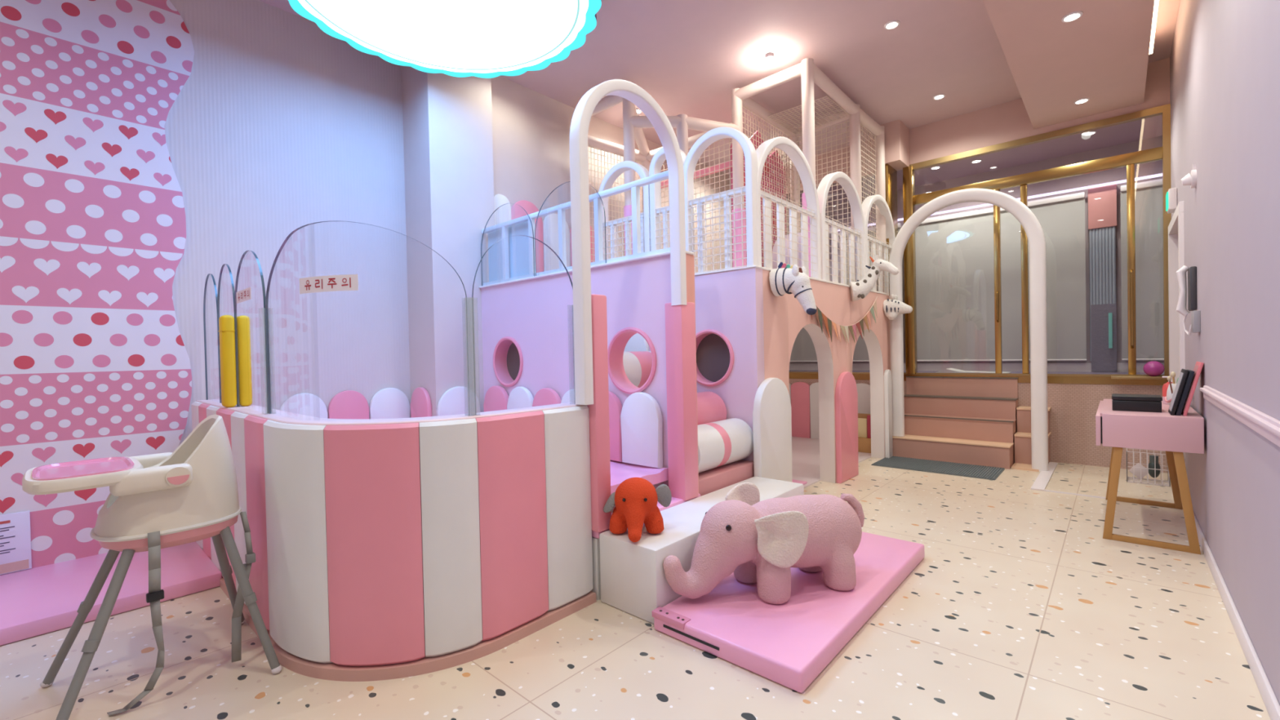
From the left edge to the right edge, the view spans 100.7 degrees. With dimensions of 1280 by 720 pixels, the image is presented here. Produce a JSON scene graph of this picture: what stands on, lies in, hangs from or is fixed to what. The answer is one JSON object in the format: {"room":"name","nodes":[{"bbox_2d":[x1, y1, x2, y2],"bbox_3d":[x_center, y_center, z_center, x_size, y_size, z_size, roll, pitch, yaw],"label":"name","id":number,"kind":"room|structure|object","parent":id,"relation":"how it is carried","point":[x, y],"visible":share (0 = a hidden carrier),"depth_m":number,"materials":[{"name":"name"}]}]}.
{"room":"indoor playground","nodes":[
{"label":"indoor playground","id":0,"kind":"room"},
{"bbox_2d":[164,0,410,445],"bbox_3d":[-3.578,-0.638,2.833,0.100,3.750,4.650,-1,1,42],"label":"wall","id":1,"kind":"structure","parent":0,"point":[278,126],"depth_m":3.89,"materials":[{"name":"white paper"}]},
{"bbox_2d":[0,0,194,568],"bbox_3d":[-3.811,-0.623,2.486,0.019,3.740,2.733,-1,1,42],"label":"wall panel","id":2,"kind":"object","parent":1,"relation":"attached to","point":[95,362],"visible":0.89,"depth_m":3.10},
{"bbox_2d":[280,392,328,418],"bbox_3d":[-2.488,0.472,3.927,0.040,0.455,0.310,-1,1,42],"label":"pad","id":3,"kind":"object","parent":1,"relation":"attached to","point":[306,404],"visible":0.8,"depth_m":3.92,"materials":[{"name":"white leather"}]},
{"bbox_2d":[327,390,368,418],"bbox_3d":[-2.280,0.464,4.157,0.040,0.455,0.290,-1,1,42],"label":"pad","id":4,"kind":"object","parent":1,"relation":"attached to","point":[347,404],"visible":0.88,"depth_m":4.14,"materials":[{"name":"pink leather"}]},
{"bbox_2d":[368,387,409,418],"bbox_3d":[-2.070,0.456,4.391,0.040,0.455,0.320,-1,1,42],"label":"pad","id":5,"kind":"object","parent":1,"relation":"attached to","point":[387,402],"visible":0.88,"depth_m":4.37,"materials":[{"name":"white plastic"}]},
{"bbox_2d":[401,65,494,416],"bbox_3d":[-1.661,-0.703,4.624,0.550,3.750,0.580,-1,1,42],"label":"wall pillar","id":6,"kind":"structure","parent":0,"point":[448,142],"depth_m":4.39,"materials":[{"name":"white paint"}]},
{"bbox_2d":[410,386,431,417],"bbox_3d":[-1.803,0.451,4.373,0.300,0.455,0.040,-1,1,42],"label":"pad","id":7,"kind":"object","parent":6,"relation":"attached to","point":[420,403],"visible":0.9,"depth_m":4.33,"materials":[{"name":"pink leather"}]},
{"bbox_2d":[436,386,480,416],"bbox_3d":[-1.488,0.444,4.364,0.040,0.455,0.370,-1,1,42],"label":"pad","id":8,"kind":"object","parent":6,"relation":"attached to","point":[455,401],"visible":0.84,"depth_m":4.33,"materials":[{"name":"white plastic"}]},
{"bbox_2d":[491,75,732,272],"bbox_3d":[-0.086,-0.762,6.462,0.430,3.750,4.260,-1,1,42],"label":"wall","id":9,"kind":"structure","parent":0,"point":[531,128],"depth_m":5.22,"materials":[{"name":"white paint"}]},
{"bbox_2d":[493,194,511,225],"bbox_3d":[-1.257,-1.060,4.814,0.040,0.880,0.200,-1,1,42],"label":"pad","id":10,"kind":"object","parent":9,"relation":"attached to","point":[503,214],"visible":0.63,"depth_m":4.79,"materials":[{"name":"white leather"}]},
{"bbox_2d":[511,200,543,272],"bbox_3d":[-1.070,-1.067,5.022,0.040,0.880,0.360,-1,1,42],"label":"pad","id":11,"kind":"object","parent":9,"relation":"attached to","point":[517,211],"visible":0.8,"depth_m":5.08,"materials":[{"name":"pink plastic"}]},
{"bbox_2d":[542,213,570,271],"bbox_3d":[-0.832,-1.045,5.286,0.040,0.820,0.330,-1,1,42],"label":"pad","id":12,"kind":"object","parent":9,"relation":"attached to","point":[550,223],"visible":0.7,"depth_m":5.22,"materials":[{"name":"white leather"}]},
{"bbox_2d":[0,436,1271,719],"bbox_3d":[-0.091,1.205,2.976,5.063,0.112,9.640,-1,1,42],"label":"floor","id":13,"kind":"structure","parent":0,"point":[1017,605],"depth_m":2.11,"materials":[{"name":"tile"}]},
{"bbox_2d":[0,541,222,645],"bbox_3d":[-3.508,1.208,2.114,0.938,0.077,2.785,-1,1,42],"label":"mat","id":14,"kind":"object","parent":13,"relation":"on","point":[34,602],"visible":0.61,"depth_m":2.70,"materials":[{"name":"pink plastic"}]},
{"bbox_2d":[0,510,31,574],"bbox_3d":[-3.481,0.996,2.806,0.013,0.320,0.340,-1,1,42],"label":"card","id":15,"kind":"object","parent":14,"relation":"on","point":[15,527],"visible":1,"depth_m":2.89,"materials":[{"name":"paper"}]},
{"bbox_2d":[22,414,282,719],"bbox_3d":[-1.821,0.718,1.998,0.610,0.986,0.641,-1,1,42],"label":"high chair","id":16,"kind":"object","parent":13,"relation":"on","point":[154,502],"visible":1,"depth_m":1.91,"materials":[{"name":"beige plastic"}]},
{"bbox_2d":[22,456,143,494],"bbox_3d":[-1.947,0.398,1.862,0.426,0.047,0.286,-1,1,42],"label":"tray","id":17,"kind":"object","parent":16,"relation":"on","point":[119,473],"depth_m":1.78,"materials":[{"name":"pink plastic"}]},
{"bbox_2d":[191,221,595,681],"bbox_3d":[-1.653,0.327,2.617,2.736,1.745,0.928,-1,1,19],"label":"barrier","id":18,"kind":"object","parent":13,"relation":"on","point":[397,548],"depth_m":2.08,"materials":[{"name":"white plastic"}]},
{"bbox_2d":[591,536,600,600],"bbox_3d":[0.024,1.009,2.940,0.145,0.300,0.850,-1,1,42],"label":"block","id":19,"kind":"object","parent":13,"relation":"on","point":[595,541],"visible":0.14,"depth_m":2.58,"materials":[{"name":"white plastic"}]},
{"bbox_2d":[591,493,700,538],"bbox_3d":[0.026,0.836,2.933,0.160,0.047,0.850,-1,1,42],"label":"mat","id":20,"kind":"object","parent":19,"relation":"on","point":[674,501],"visible":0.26,"depth_m":2.98,"materials":[{"name":"pink plastic"}]},
{"bbox_2d":[569,79,698,532],"bbox_3d":[-0.016,-0.307,2.852,0.132,2.263,0.891,-1,1,42],"label":"arch","id":21,"kind":"object","parent":20,"relation":"on","point":[589,310],"visible":0.96,"depth_m":2.60,"materials":[{"name":"white paint"}]},
{"bbox_2d":[609,460,668,512],"bbox_3d":[-1.319,0.922,3.383,2.498,0.520,1.725,-1,1,42],"label":"platform","id":22,"kind":"object","parent":13,"relation":"on","point":[620,472],"visible":0.04,"depth_m":3.14,"materials":[{"name":"pink fabric"}]},
{"bbox_2d":[479,250,890,489],"bbox_3d":[0.798,0.211,5.387,2.290,1.795,4.140,-1,1,42],"label":"house","id":23,"kind":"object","parent":13,"relation":"on","point":[746,334],"visible":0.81,"depth_m":3.96,"materials":[{"name":"pink plastic"}]},
{"bbox_2d":[483,385,508,412],"bbox_3d":[-1.176,0.438,4.370,0.335,0.455,0.045,-1,1,42],"label":"pad","id":24,"kind":"object","parent":23,"relation":"attached to","point":[496,397],"visible":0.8,"depth_m":4.34,"materials":[{"name":"pink leather"}]},
{"bbox_2d":[506,386,533,408],"bbox_3d":[-0.928,0.435,4.146,0.315,0.455,0.045,-1,1,42],"label":"pad","id":25,"kind":"object","parent":23,"relation":"attached to","point":[519,397],"visible":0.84,"depth_m":4.11,"materials":[{"name":"white leather"}]},
{"bbox_2d":[532,387,560,406],"bbox_3d":[-0.684,0.433,3.926,0.320,0.455,0.045,-1,1,42],"label":"pad","id":26,"kind":"object","parent":23,"relation":"attached to","point":[545,396],"visible":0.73,"depth_m":3.90,"materials":[{"name":"pink leather"}]},
{"bbox_2d":[480,170,670,285],"bbox_3d":[-0.563,-0.949,3.859,2.090,0.624,0.075,-1,1,42],"label":"deck railing","id":27,"kind":"object","parent":23,"relation":"on","point":[513,257],"visible":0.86,"depth_m":4.05,"materials":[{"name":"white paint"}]},
{"bbox_2d":[608,391,622,462],"bbox_3d":[-0.226,0.429,3.513,0.295,0.455,0.045,-1,1,42],"label":"pad","id":28,"kind":"object","parent":23,"relation":"attached to","point":[615,404],"visible":0.33,"depth_m":3.43,"materials":[{"name":"pink leather"}]},
{"bbox_2d":[598,160,650,260],"bbox_3d":[-0.125,-1.176,4.585,0.610,1.050,0.090,-1,1,42],"label":"arch","id":29,"kind":"object","parent":23,"relation":"on","point":[618,169],"visible":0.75,"depth_m":4.52,"materials":[{"name":"paint"}]},
{"bbox_2d":[602,205,670,260],"bbox_3d":[0.001,-0.933,4.461,0.965,0.582,0.048,-1,1,42],"label":"deck railing","id":30,"kind":"object","parent":23,"relation":"on","point":[665,211],"visible":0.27,"depth_m":4.54,"materials":[{"name":"white paint"}]},
{"bbox_2d":[623,333,648,351],"bbox_3d":[-0.063,-0.025,4.486,0.340,0.510,0.040,-1,1,42],"label":"pad","id":31,"kind":"object","parent":23,"relation":"attached to","point":[637,342],"visible":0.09,"depth_m":4.42,"materials":[{"name":"white plastic"}]},
{"bbox_2d":[620,391,662,468],"bbox_3d":[0.008,0.427,3.302,0.315,0.455,0.045,-1,1,42],"label":"pad","id":32,"kind":"object","parent":23,"relation":"attached to","point":[641,415],"visible":1,"depth_m":3.27,"materials":[{"name":"white leather"}]},
{"bbox_2d":[648,146,686,251],"bbox_3d":[0.235,-1.179,4.260,0.340,1.050,0.090,-1,1,42],"label":"arch","id":33,"kind":"object","parent":23,"relation":"on","point":[655,165],"visible":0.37,"depth_m":4.32,"materials":[{"name":"paint"}]},
{"bbox_2d":[697,391,726,425],"bbox_3d":[0.299,0.398,3.726,0.310,0.310,0.675,-1,1,42],"label":"pad","id":34,"kind":"object","parent":23,"relation":"attached to","point":[711,407],"visible":0.16,"depth_m":3.76,"materials":[{"name":"pink leather"}]},
{"bbox_2d":[688,186,746,273],"bbox_3d":[0.577,-0.943,3.941,0.573,0.573,0.048,-1,1,42],"label":"deck railing","id":35,"kind":"object","parent":23,"relation":"on","point":[726,195],"visible":0.91,"depth_m":3.90,"materials":[{"name":"white paint"}]},
{"bbox_2d":[683,126,757,274],"bbox_3d":[0.584,-1.182,3.946,0.620,1.050,0.090,-1,1,42],"label":"arch","id":36,"kind":"object","parent":23,"relation":"on","point":[714,135],"visible":0.94,"depth_m":3.78,"materials":[{"name":"paint"}]},
{"bbox_2d":[587,57,886,292],"bbox_3d":[1.091,-1.636,5.661,2.106,1.914,2.836,-1,1,42],"label":"frame","id":37,"kind":"object","parent":23,"relation":"on","point":[633,124],"visible":0.52,"depth_m":5.31,"materials":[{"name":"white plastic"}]},
{"bbox_2d":[730,131,786,266],"bbox_3d":[1.289,-1.556,5.641,0.023,1.740,1.140,-1,1,42],"label":"panel","id":38,"kind":"object","parent":23,"relation":"on","point":[753,136],"visible":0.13,"depth_m":5.78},
{"bbox_2d":[752,377,791,482],"bbox_3d":[0.961,0.627,3.823,0.060,1.000,0.465,-1,1,42],"label":"pad","id":39,"kind":"object","parent":23,"relation":"attached to","point":[771,411],"visible":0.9,"depth_m":3.76,"materials":[{"name":"white leather"}]},
{"bbox_2d":[755,136,821,279],"bbox_3d":[1.153,-1.197,4.173,0.090,1.050,1.080,-1,1,42],"label":"arch","id":40,"kind":"object","parent":23,"relation":"on","point":[787,145],"visible":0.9,"depth_m":4.36,"materials":[{"name":"paint"}]},
{"bbox_2d":[768,262,817,315],"bbox_3d":[1.097,-0.516,3.812,0.313,0.397,0.213,-1,1,42],"label":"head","id":41,"kind":"object","parent":23,"relation":"attached to","point":[784,279],"visible":1,"depth_m":3.76},
{"bbox_2d":[772,226,840,283],"bbox_3d":[1.734,-1.023,5.473,0.500,0.600,0.600,-1,1,42],"label":"deck railing","id":42,"kind":"object","parent":23,"relation":"on","point":[787,236],"visible":0.12,"depth_m":5.41,"materials":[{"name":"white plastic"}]},
{"bbox_2d":[817,171,866,281],"bbox_3d":[1.895,-1.225,4.998,0.090,1.050,1.050,-1,1,42],"label":"arch","id":43,"kind":"object","parent":23,"relation":"on","point":[842,178],"visible":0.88,"depth_m":5.07,"materials":[{"name":"paint"}]},
{"bbox_2d":[810,296,877,343],"bbox_3d":[1.905,-0.396,4.868,0.049,0.490,1.764,-1,1,42],"label":"bunting","id":44,"kind":"object","parent":23,"relation":"hanging from","point":[819,314],"visible":0.87,"depth_m":4.87,"materials":[{"name":"fabric"}]},
{"bbox_2d":[834,371,858,483],"bbox_3d":[1.901,0.600,4.874,0.050,0.985,0.425,-1,1,42],"label":"pad","id":45,"kind":"object","parent":23,"relation":"attached to","point":[846,397],"visible":1,"depth_m":4.80,"materials":[{"name":"pink leather"}]},
{"bbox_2d":[848,253,898,301],"bbox_3d":[2.186,-0.776,4.969,0.417,0.430,0.184,-1,1,15],"label":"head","id":46,"kind":"object","parent":23,"relation":"attached to","point":[860,289],"visible":0.98,"depth_m":4.93},
{"bbox_2d":[861,194,895,273],"bbox_3d":[2.578,-1.250,5.755,0.090,1.050,0.980,-1,1,42],"label":"arch","id":47,"kind":"object","parent":23,"relation":"on","point":[878,200],"visible":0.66,"depth_m":5.78,"materials":[{"name":"paint"}]},
{"bbox_2d":[883,369,893,457],"bbox_3d":[2.696,0.583,5.760,0.045,0.960,0.135,-1,1,42],"label":"pad","id":48,"kind":"object","parent":23,"relation":"attached to","point":[887,377],"visible":1,"depth_m":5.72,"materials":[{"name":"white leather"}]},
{"bbox_2d":[883,293,912,319],"bbox_3d":[2.771,-0.568,5.690,0.275,0.276,0.206,-1,1,42],"label":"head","id":49,"kind":"object","parent":23,"relation":"attached to","point":[892,307],"visible":1,"depth_m":5.66},
{"bbox_2d":[599,476,804,623],"bbox_3d":[0.432,0.983,2.989,0.363,0.335,1.480,-1,1,42],"label":"step","id":50,"kind":"structure","parent":13,"relation":"on","point":[633,581],"depth_m":2.48,"materials":[{"name":"white plastic"}]},
{"bbox_2d":[603,477,671,542],"bbox_3d":[-0.024,0.694,2.580,0.285,0.260,0.318,-1,1,42],"label":"elephant","id":51,"kind":"object","parent":50,"relation":"on","point":[635,500],"visible":1,"depth_m":2.50},
{"bbox_2d":[698,459,754,496],"bbox_3d":[0.463,0.933,3.599,0.355,0.415,0.700,-1,1,42],"label":"foam block","id":52,"kind":"object","parent":13,"relation":"on","point":[714,479],"visible":0.11,"depth_m":3.46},
{"bbox_2d":[697,417,753,472],"bbox_3d":[0.474,0.576,3.574,0.300,0.300,0.675,-1,1,42],"label":"roller","id":53,"kind":"object","parent":52,"relation":"on","point":[725,442],"visible":0.61,"depth_m":3.48,"materials":[{"name":"white plastic"}]},
{"bbox_2d":[652,531,924,693],"bbox_3d":[0.834,1.102,2.648,0.682,0.088,1.584,-1,1,42],"label":"floor mat","id":54,"kind":"object","parent":13,"relation":"on","point":[788,644],"visible":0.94,"depth_m":2.24,"materials":[{"name":"pink plastic"}]},
{"bbox_2d":[662,482,864,604],"bbox_3d":[0.614,0.845,2.500,1.078,0.451,0.416,-1,1,-19],"label":"elephant","id":55,"kind":"object","parent":54,"relation":"on","point":[744,535],"visible":1,"depth_m":2.36},
{"bbox_2d":[857,413,871,453],"bbox_3d":[2.543,0.845,6.219,0.440,0.408,0.300,-1,1,42],"label":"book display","id":56,"kind":"object","parent":13,"relation":"on","point":[864,443],"visible":0.03,"depth_m":6.03,"materials":[{"name":"brown wood"}]},
{"bbox_2d":[857,417,867,437],"bbox_3d":[2.555,0.782,6.112,0.120,0.220,0.020,-1,1,42],"label":"picture book","id":57,"kind":"object","parent":56,"relation":"in","point":[862,423],"visible":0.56,"depth_m":6.10,"materials":[{"name":"beige paper"}]},
{"bbox_2d":[871,456,1004,479],"bbox_3d":[2.944,1.058,5.272,1.060,0.013,0.560,-1,1,42],"label":"door mat","id":58,"kind":"object","parent":13,"relation":"on","point":[975,471],"visible":0.99,"depth_m":5.21,"materials":[{"name":"grey fabric"}]},
{"bbox_2d":[888,188,1048,471],"bbox_3d":[3.295,-0.338,5.429,1.380,2.785,0.100,-1,1,42],"label":"arch","id":59,"kind":"object","parent":13,"relation":"on","point":[1033,228],"visible":0.99,"depth_m":5.03,"materials":[{"name":"paint"}]},
{"bbox_2d":[892,376,1051,471],"bbox_3d":[3.465,0.622,5.612,1.355,0.855,0.636,-1,1,42],"label":"staircase","id":60,"kind":"structure","parent":13,"relation":"on","point":[971,420],"depth_m":5.61,"materials":[{"name":"tile"}]},
{"bbox_2d":[1031,462,1106,498],"bbox_3d":[3.976,1.046,4.598,0.825,0.012,1.300,-1,1,42],"label":"floor track","id":61,"kind":"object","parent":13,"relation":"on","point":[1041,482],"visible":0.82,"depth_m":4.58,"materials":[{"name":"white metal"}]},
{"bbox_2d":[1126,448,1170,486],"bbox_3d":[4.339,0.910,4.536,0.264,0.264,0.204,-1,1,42],"label":"wire basket","id":62,"kind":"object","parent":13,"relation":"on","point":[1133,451],"visible":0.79,"depth_m":4.51,"materials":[{"name":"white metal"}]},
{"bbox_2d":[1148,454,1160,477],"bbox_3d":[4.362,0.905,4.502,0.080,0.190,0.080,-1,1,42],"label":"mixer","id":63,"kind":"object","parent":62,"relation":"in","point":[1153,464],"visible":0.91,"depth_m":4.48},
{"bbox_2d":[1095,398,1204,554],"bbox_3d":[3.351,0.696,3.527,0.457,0.769,1.150,-1,1,42],"label":"console desk","id":64,"kind":"object","parent":13,"relation":"on","point":[1175,435],"visible":0.98,"depth_m":3.13,"materials":[{"name":"pink paint"}]},
{"bbox_2d":[1111,393,1162,412],"bbox_3d":[3.148,0.271,3.366,0.229,0.093,0.204,-1,1,42],"label":"box","id":65,"kind":"object","parent":64,"relation":"on","point":[1126,402],"visible":1,"depth_m":3.30,"materials":[{"name":"plastic"}]},
{"bbox_2d":[1168,368,1188,415],"bbox_3d":[3.189,0.188,3.144,0.075,0.265,0.210,-1,1,42],"label":"picture","id":66,"kind":"object","parent":64,"relation":"on","point":[1184,373],"visible":1,"depth_m":3.08},
{"bbox_2d":[1174,369,1195,415],"bbox_3d":[3.210,0.190,3.133,0.078,0.261,0.200,-1,1,42],"label":"picture","id":67,"kind":"object","parent":64,"relation":"on","point":[1190,375],"visible":0.77,"depth_m":3.06},
{"bbox_2d":[1181,361,1204,416],"bbox_3d":[3.234,0.166,3.110,0.083,0.309,0.220,-1,1,42],"label":"picture","id":68,"kind":"object","parent":64,"relation":"on","point":[1198,366],"visible":0.86,"depth_m":3.04},
{"bbox_3d":[-0.458,0.694,4.421,1.590,0.910,0.700,-1,1,42],"label":"foam block","id":69,"kind":"object","parent":13,"relation":"on","visible":0},
{"bbox_2d":[622,351,652,387],"bbox_3d":[-0.009,0.085,3.993,0.300,0.300,0.675,-1,1,42],"label":"roller","id":70,"kind":"object","parent":69,"relation":"on","point":[637,365],"visible":0.26,"depth_m":3.80,"materials":[{"name":"white leather"}]},
{"bbox_2d":[258,0,1180,175],"bbox_3d":[-0.190,-2.637,2.905,5.063,0.100,9.590,-1,1,42],"label":"ceiling","id":71,"kind":"structure","parent":0,"point":[689,55],"depth_m":4.63,"materials":[{"name":"pink paint"}]},
{"bbox_2d":[288,0,601,78],"bbox_3d":[-1.203,-2.381,3.200,1.918,0.376,1.930,-1,1,42],"label":"lamp","id":72,"kind":"object","parent":71,"relation":"hanging from","point":[459,38],"visible":1,"depth_m":3.54,"materials":[{"name":"white paint"}]},
{"bbox_2d":[880,119,909,170],"bbox_3d":[2.941,-2.473,6.162,0.250,0.450,0.370,-1,1,42],"label":"beam","id":73,"kind":"structure","parent":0,"point":[896,133],"depth_m":6.02,"materials":[{"name":"pink paint"}]},
{"bbox_2d":[786,115,1162,213],"bbox_3d":[4.008,-2.363,7.009,5.800,0.100,2.110,-1,1,42],"label":"ceiling","id":74,"kind":"structure","parent":0,"point":[1149,127],"depth_m":5.92,"materials":[{"name":"paint"}]},
{"bbox_2d":[838,173,1162,231],"bbox_3d":[4.167,-1.875,6.434,4.400,0.025,0.025,-1,1,42],"label":"light strip","id":75,"kind":"object","parent":74,"relation":"attached to","point":[1161,174],"visible":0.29,"depth_m":5.94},
{"bbox_2d":[786,135,1164,363],"bbox_3d":[3.938,-1.085,6.919,5.800,2.450,0.100,-1,1,42],"label":"wall","id":76,"kind":"structure","parent":0,"point":[1154,167],"depth_m":5.99,"materials":[{"name":"metal"}]},
{"bbox_2d":[789,327,817,362],"bbox_3d":[2.491,-0.230,8.069,0.432,0.519,0.070,-1,1,42],"label":"roller blind","id":77,"kind":"object","parent":76,"relation":"attached to","point":[803,349],"depth_m":8.07,"materials":[{"name":"grey fabric"}]},
{"bbox_2d":[853,334,869,361],"bbox_3d":[3.133,-0.167,7.492,0.214,0.369,0.070,-1,1,42],"label":"roller blind","id":78,"kind":"object","parent":76,"relation":"attached to","point":[860,353],"depth_m":7.50,"materials":[{"name":"grey fabric"}]},
{"bbox_2d":[789,362,1164,372],"bbox_3d":[3.919,0.092,6.886,5.600,0.100,0.030,-1,1,42],"label":"baseboard","id":79,"kind":"structure","parent":76,"relation":"attached to","point":[1081,366],"depth_m":6.54,"materials":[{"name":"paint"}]},
{"bbox_2d":[915,191,1086,361],"bbox_3d":[4.237,-0.915,6.473,1.840,1.860,0.070,-1,1,42],"label":"roller blind","id":80,"kind":"object","parent":76,"relation":"attached to","point":[955,252],"visible":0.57,"depth_m":6.46,"materials":[{"name":"grey fabric"}]},
{"bbox_2d":[1088,183,1116,230],"bbox_3d":[5.034,-1.662,5.777,0.235,0.450,0.080,-1,1,42],"label":"pelmet","id":81,"kind":"object","parent":76,"relation":"attached to","point":[1102,201],"visible":1,"depth_m":5.75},
{"bbox_2d":[1088,226,1115,360],"bbox_3d":[5.045,-0.713,5.785,0.219,1.450,0.030,-1,1,42],"label":"curtain","id":82,"kind":"object","parent":81,"relation":"hanging from","point":[1102,241],"visible":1,"depth_m":5.77,"materials":[{"name":"grey fabric"}]},
{"bbox_2d":[1120,178,1164,360],"bbox_3d":[5.496,-0.926,5.338,0.970,1.860,0.070,-1,1,42],"label":"roller blind","id":83,"kind":"object","parent":76,"relation":"attached to","point":[1148,208],"visible":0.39,"depth_m":5.53,"materials":[{"name":"grey fabric"}]},
{"bbox_2d":[789,369,1164,374],"bbox_3d":[4.062,0.176,7.044,5.800,0.080,2.110,-1,1,42],"label":"floor","id":84,"kind":"structure","parent":0,"point":[922,371],"depth_m":5.92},
{"bbox_2d":[935,368,1011,373],"bbox_3d":[3.848,0.123,6.150,0.720,0.050,0.320,-1,1,42],"label":"folded cloth","id":85,"kind":"object","parent":84,"relation":"on","point":[948,370],"visible":0.9,"depth_m":6.15,"materials":[{"name":"white fabric"}]},
{"bbox_2d":[1090,303,1116,371],"bbox_3d":[5.056,-0.240,5.784,0.210,0.735,0.090,-1,1,42],"label":"partition panel","id":86,"kind":"object","parent":84,"relation":"on","point":[1104,358],"depth_m":5.77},
{"bbox_2d":[784,57,1170,195],"bbox_3d":[2.991,-2.493,6.433,5.063,0.420,0.100,-1,1,42],"label":"wall","id":87,"kind":"structure","parent":0,"point":[1010,121],"depth_m":5.72,"materials":[{"name":"pink paint"}]},
{"bbox_2d":[760,103,1171,379],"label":"window","id":88,"kind":"structure","parent":87,"relation":"in","point":[910,200],"depth_m":5.20,"materials":[{"name":"gold metal"}]},
{"bbox_2d":[1142,360,1164,376],"bbox_3d":[4.667,0.079,4.819,0.140,0.140,0.140,-1,1,42],"label":"ball","id":89,"kind":"object","parent":88,"relation":"on","point":[1153,368],"visible":0.99,"depth_m":4.78,"materials":[{"name":"plastic"}]},
{"bbox_2d":[788,378,1167,472],"bbox_3d":[3.058,0.646,6.476,5.063,0.800,0.100,-1,1,42],"label":"wall","id":90,"kind":"structure","parent":0,"point":[1074,406],"depth_m":5.25,"materials":[{"name":"pink tile"}]},
{"bbox_2d":[791,382,810,438],"bbox_3d":[2.177,0.675,7.173,0.264,0.760,0.045,-1,1,42],"label":"pad","id":91,"kind":"object","parent":90,"relation":"attached to","point":[800,391],"visible":0.98,"depth_m":7.15,"materials":[{"name":"pink leather"}]},
{"bbox_2d":[809,382,819,439],"bbox_3d":[2.377,0.673,6.992,0.264,0.760,0.045,-1,1,42],"label":"pad","id":92,"kind":"object","parent":90,"relation":"attached to","point":[814,388],"visible":0.44,"depth_m":7.02,"materials":[{"name":"white leather"}]},
{"bbox_2d":[856,382,870,413],"bbox_3d":[2.779,0.670,6.631,0.264,0.760,0.045,-1,1,42],"label":"pad","id":93,"kind":"object","parent":90,"relation":"attached to","point":[863,389],"visible":0.3,"depth_m":6.59,"materials":[{"name":"white plastic"}]},
{"bbox_2d":[788,373,1168,385],"bbox_3d":[2.996,0.209,6.486,4.963,0.075,0.066,-1,1,42],"label":"trim","id":94,"kind":"structure","parent":90,"relation":"attached to","point":[1021,379],"depth_m":5.32,"materials":[{"name":"gold metal"}]},
{"bbox_2d":[982,0,1154,128],"bbox_3d":[1.190,-2.424,1.669,0.815,0.350,9.390,-1,1,42],"label":"ceiling","id":95,"kind":"structure","parent":0,"point":[1101,55],"depth_m":4.01,"materials":[{"name":"pink paint"}]},
{"bbox_2d":[1148,0,1159,54],"bbox_3d":[1.380,-2.462,1.234,0.030,0.030,8.600,-1,1,42],"label":"recessed light","id":96,"kind":"object","parent":95,"relation":"in","point":[1156,2],"visible":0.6,"depth_m":4.03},
{"bbox_2d":[1169,0,1279,705],"bbox_3d":[1.743,-0.730,1.294,0.140,3.750,9.490,-1,1,42],"label":"wall","id":97,"kind":"structure","parent":0,"point":[1224,57],"depth_m":2.21,"materials":[{"name":"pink paint"}]},
{"bbox_2d":[1165,187,1177,213],"bbox_3d":[4.372,-1.309,4.365,0.058,0.170,0.200,-1,1,42],"label":"exit light","id":98,"kind":"object","parent":97,"relation":"attached to","point":[1171,195],"visible":0.9,"depth_m":4.30,"materials":[{"name":"white paint"}]},
{"bbox_2d":[1168,200,1186,467],"bbox_3d":[4.394,-0.063,4.286,0.113,2.220,1.150,-1,1,42],"label":"door","id":99,"kind":"structure","parent":97,"relation":"in","point":[1175,227],"depth_m":4.65,"materials":[{"name":"white paint"}]},
{"bbox_2d":[1175,265,1196,335],"bbox_3d":[3.439,-0.378,3.341,0.085,0.447,0.143,-1,1,42],"label":"wall phone","id":100,"kind":"object","parent":97,"relation":"attached to","point":[1192,271],"visible":0.97,"depth_m":3.37,"materials":[{"name":"white paint"}]},
{"bbox_2d":[1180,163,1196,188],"bbox_3d":[3.402,-1.136,3.292,0.065,0.144,0.109,-1,1,42],"label":"sensor","id":101,"kind":"object","parent":97,"relation":"attached to","point":[1190,179],"visible":1,"depth_m":3.27,"materials":[{"name":"white paint"}]},
{"bbox_2d":[1191,310,1200,333],"bbox_3d":[3.338,-0.230,3.186,0.030,0.130,0.110,-1,1,42],"label":"wall switch","id":102,"kind":"object","parent":97,"relation":"attached to","point":[1195,315],"visible":1,"depth_m":3.15,"materials":[{"name":"white plastic"}]},
{"bbox_2d":[1193,512,1279,719],"bbox_3d":[1.276,1.124,0.873,0.014,0.075,8.150,-1,1,42],"label":"baseboard","id":103,"kind":"structure","parent":97,"relation":"attached to","point":[1271,703],"depth_m":2.04,"materials":[{"name":"white paint"}]},
{"bbox_2d":[1200,385,1279,447],"bbox_3d":[0.806,0.258,0.373,0.032,0.070,6.820,-1,1,42],"label":"trim","id":104,"kind":"structure","parent":97,"relation":"attached to","point":[1263,424],"depth_m":1.90,"materials":[{"name":"pink paint"}]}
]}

